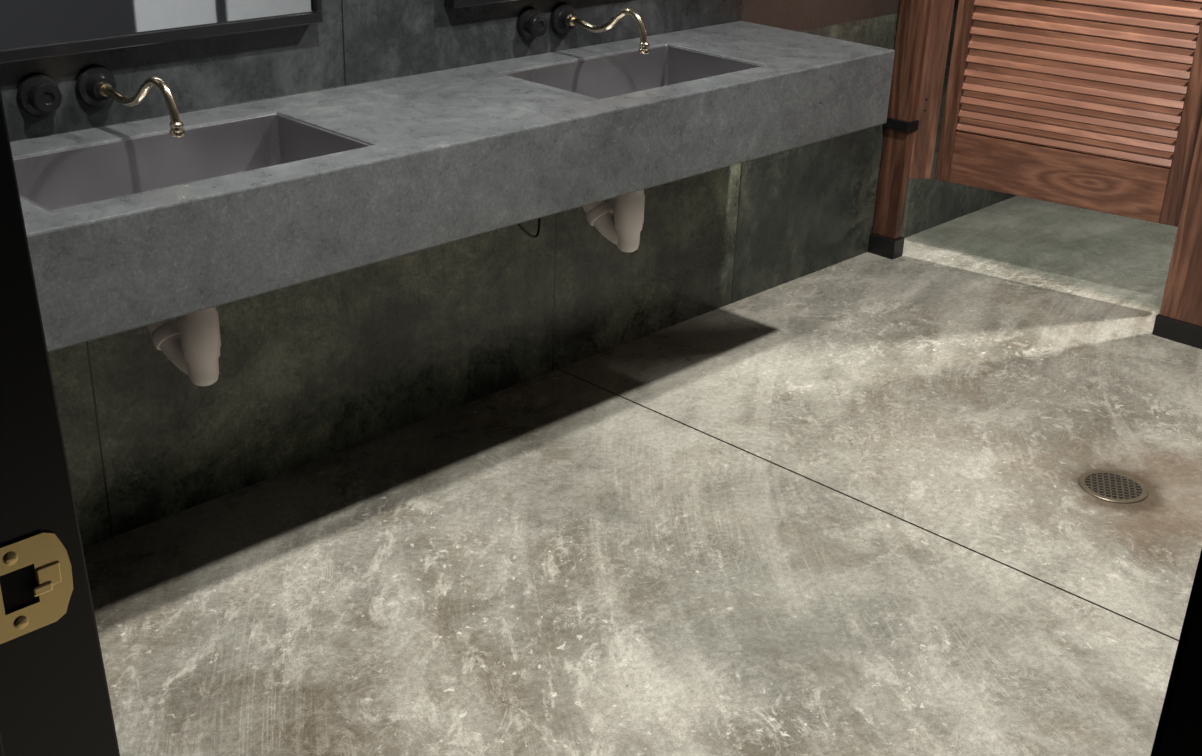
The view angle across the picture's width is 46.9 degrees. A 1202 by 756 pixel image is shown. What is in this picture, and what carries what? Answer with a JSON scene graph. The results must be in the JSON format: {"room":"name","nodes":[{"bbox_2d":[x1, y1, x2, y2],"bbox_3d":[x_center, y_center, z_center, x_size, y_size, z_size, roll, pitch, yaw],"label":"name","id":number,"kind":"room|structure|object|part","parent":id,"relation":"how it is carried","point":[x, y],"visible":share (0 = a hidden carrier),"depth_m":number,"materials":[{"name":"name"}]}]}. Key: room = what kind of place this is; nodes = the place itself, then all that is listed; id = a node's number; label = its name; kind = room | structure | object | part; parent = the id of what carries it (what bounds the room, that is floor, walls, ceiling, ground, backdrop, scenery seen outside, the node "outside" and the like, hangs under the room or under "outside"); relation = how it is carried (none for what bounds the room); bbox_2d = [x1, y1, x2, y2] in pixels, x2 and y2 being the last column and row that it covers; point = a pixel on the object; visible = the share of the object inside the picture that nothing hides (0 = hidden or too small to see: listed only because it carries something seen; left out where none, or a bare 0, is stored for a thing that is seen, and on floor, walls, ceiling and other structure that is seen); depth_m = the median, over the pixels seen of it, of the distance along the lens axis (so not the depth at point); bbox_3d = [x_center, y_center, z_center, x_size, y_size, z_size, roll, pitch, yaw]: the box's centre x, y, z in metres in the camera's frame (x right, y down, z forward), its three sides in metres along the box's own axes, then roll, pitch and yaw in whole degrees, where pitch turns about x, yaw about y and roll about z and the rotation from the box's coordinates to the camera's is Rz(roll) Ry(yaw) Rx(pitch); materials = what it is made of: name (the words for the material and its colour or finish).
{"room":"public restroom","nodes":[
{"label":"public restroom","id":0,"kind":"room"},
{"bbox_2d":[0,0,1114,547],"bbox_3d":[-0.442,-1.143,2.930,0.120,2.900,7.100,23,32,39],"label":"wall","id":1,"kind":"structure","parent":0,"point":[313,370],"depth_m":3.27,"materials":[{"name":"grey concrete"}]},
{"bbox_2d":[17,65,184,136],"bbox_3d":[-0.874,-0.487,2.439,0.278,0.096,0.188,23,32,39],"label":"faucet","id":2,"kind":"object","parent":1,"relation":"attached to","point":[38,94],"visible":1,"depth_m":2.47,"materials":[{"name":"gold metal"}]},
{"bbox_3d":[-0.997,-0.504,2.478,0.042,0.078,0.078,23,32,39],"label":"handle","id":3,"kind":"part","parent":2,"relation":"part of","materials":[{"name":"black metal"}]},
{"bbox_3d":[-0.825,-0.506,2.467,0.243,0.083,0.022,22,31,36],"label":"spout","id":4,"kind":"part","parent":2,"relation":"part of","materials":[{"name":"gold metal"}]},
{"bbox_2d":[0,0,321,63],"bbox_3d":[-0.874,-1.040,2.359,0.035,0.945,0.885,23,32,39],"label":"wall mirror","id":5,"kind":"object","parent":1,"relation":"attached to","point":[29,29],"visible":1,"depth_m":2.54,"materials":[{"name":"black mirror"}]},
{"bbox_2d":[147,307,220,385],"bbox_3d":[-0.839,-0.139,2.647,0.289,0.259,0.090,21,31,36],"label":"trap","id":6,"kind":"object","parent":1,"relation":"attached to","point":[192,343],"visible":0.52,"depth_m":2.60,"materials":[{"name":"white plastic"}]},
{"bbox_3d":[-0.849,-0.098,2.676,0.256,0.151,0.074,23,32,39],"label":"trap arm","id":7,"kind":"part","parent":6,"relation":"part of","materials":[{"name":"white plastic"}]},
{"bbox_2d":[10,21,894,351],"bbox_3d":[-0.391,-0.451,2.828,0.507,0.191,2.753,23,32,39],"label":"countertop","id":8,"kind":"structure","parent":1,"relation":"attached to","point":[129,225],"depth_m":2.66,"materials":[{"name":"grey concrete"}]},
{"bbox_2d":[13,114,371,210],"bbox_3d":[-0.747,-0.334,2.465,0.317,0.121,0.622,23,32,39],"label":"sink basin","id":9,"kind":"object","parent":8,"relation":"in","point":[72,176],"depth_m":2.58,"materials":[{"name":"grey stone"}]},
{"bbox_2d":[518,218,540,237],"bbox_3d":[-0.187,-0.425,3.273,0.029,0.210,0.122,23,32,39],"label":"cable","id":10,"kind":"object","parent":8,"relation":"hanging from","point":[539,219],"visible":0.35,"depth_m":3.33,"materials":[{"name":"black plastic"}]},
{"bbox_2d":[504,45,760,98],"bbox_3d":[0.080,-0.661,3.253,0.317,0.121,0.569,23,32,39],"label":"sink basin","id":11,"kind":"object","parent":8,"relation":"in","point":[622,72],"depth_m":3.40,"materials":[{"name":"grey stone"}]},
{"bbox_2d":[444,0,514,7],"bbox_3d":[-0.056,-1.361,3.139,0.035,0.950,0.765,23,32,39],"label":"wall mirror","id":12,"kind":"object","parent":1,"relation":"attached to","point":[448,3],"visible":1,"depth_m":3.09,"materials":[{"name":"black metal"}]},
{"bbox_2d":[517,2,649,53],"bbox_3d":[-0.034,-0.820,3.240,0.278,0.096,0.188,23,32,39],"label":"faucet","id":13,"kind":"object","parent":1,"relation":"attached to","point":[531,24],"visible":1,"depth_m":3.27,"materials":[{"name":"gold metal"}]},
{"bbox_3d":[-0.157,-0.836,3.279,0.042,0.078,0.078,23,32,39],"label":"handle","id":14,"kind":"part","parent":13,"relation":"part of","materials":[{"name":"black metal"}]},
{"bbox_3d":[0.015,-0.838,3.268,0.243,0.083,0.022,22,31,36],"label":"spout","id":15,"kind":"part","parent":13,"relation":"part of","materials":[{"name":"gold metal"}]},
{"bbox_2d":[582,190,644,251],"bbox_3d":[-0.018,-0.463,3.430,0.289,0.259,0.090,21,31,36],"label":"trap","id":16,"kind":"object","parent":1,"relation":"attached to","point":[623,229],"visible":0.52,"depth_m":3.39,"materials":[{"name":"white plastic"}]},
{"bbox_3d":[-0.027,-0.423,3.459,0.256,0.151,0.074,23,32,39],"label":"trap arm","id":17,"kind":"part","parent":16,"relation":"part of","materials":[{"name":"white plastic"}]},
{"bbox_2d":[83,196,1201,755],"bbox_3d":[0.774,0.676,2.409,3.400,0.100,7.100,23,32,39],"label":"floor","id":18,"kind":"structure","parent":0,"point":[842,508],"depth_m":2.93,"materials":[{"name":"concrete"}]},
{"bbox_2d":[868,0,954,258],"bbox_3d":[1.039,-1.403,4.290,0.139,2.150,0.122,23,32,39],"label":"pilaster","id":19,"kind":"object","parent":18,"relation":"on","point":[923,31],"visible":0.99,"depth_m":4.51,"materials":[{"name":"brown wood"}]},
{"bbox_3d":[1.003,-1.432,4.272,0.091,2.084,0.040,23,32,39],"label":"post","id":20,"kind":"part","parent":19,"relation":"part of","materials":[{"name":"brown wood"}]},
{"bbox_3d":[1.084,-1.521,4.227,0.086,1.880,0.020,-1,25,-7],"label":"hinge panel","id":21,"kind":"part","parent":19,"relation":"part of","materials":[{"name":"brown wood"}]},
{"bbox_2d":[934,0,1201,226],"bbox_3d":[1.476,-1.295,4.064,0.828,1.630,0.061,17,28,30],"label":"door","id":22,"kind":"structure","parent":19,"relation":"attached to","point":[1129,181],"depth_m":4.28,"materials":[{"name":"brown wood"}]},
{"bbox_3d":[1.439,-0.642,4.389,0.676,0.170,0.032,17,28,30],"label":"rail","id":23,"kind":"part","parent":22,"relation":"part of","materials":[{"name":"brown wood"}]},
{"bbox_3d":[1.464,-1.342,4.072,0.676,1.357,0.033,17,28,30],"label":"louver panel","id":24,"kind":"part","parent":22,"relation":"part of","materials":[{"name":"brown wood"}]},
{"bbox_2d":[1078,470,1147,503],"bbox_3d":[1.200,0.254,3.249,0.156,0.004,0.156,23,32,39],"label":"floor drain","id":25,"kind":"object","parent":18,"relation":"on","point":[1111,486],"visible":1,"depth_m":3.25,"materials":[{"name":"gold metal"}]},
{"bbox_2d":[1152,117,1201,348],"bbox_3d":[1.879,-1.036,3.550,0.510,2.150,0.051,23,32,39],"label":"pilaster","id":26,"kind":"object","parent":18,"relation":"on","point":[1179,319],"visible":1,"depth_m":4.02,"materials":[{"name":"brown wood"}]},
{"bbox_2d":[1092,0,1201,152],"bbox_3d":[3.285,-1.652,4.235,3.520,3.000,0.100,23,32,39],"label":"wall","id":27,"kind":"structure","parent":0,"point":[1172,0],"depth_m":5.49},
{"bbox_3d":[-0.323,-0.191,0.719,3.400,2.800,0.090,23,32,39],"label":"wall","id":28,"kind":"structure","parent":0,"visible":0},
{"bbox_2d":[0,90,1201,755],"bbox_3d":[-0.133,0.215,0.724,0.858,2.070,0.178,23,32,39],"label":"door frame","id":29,"kind":"structure","parent":28,"relation":"in","point":[55,698],"depth_m":0.99,"materials":[{"name":"black paint"}]},
{"bbox_2d":[0,531,72,643],"bbox_3d":[-0.418,0.152,1.015,0.006,0.077,0.065,23,32,39],"label":"strike plate","id":30,"kind":"object","parent":29,"relation":"attached to","point":[36,580],"visible":1,"depth_m":1.02,"materials":[{"name":"gold metal"}]}
]}

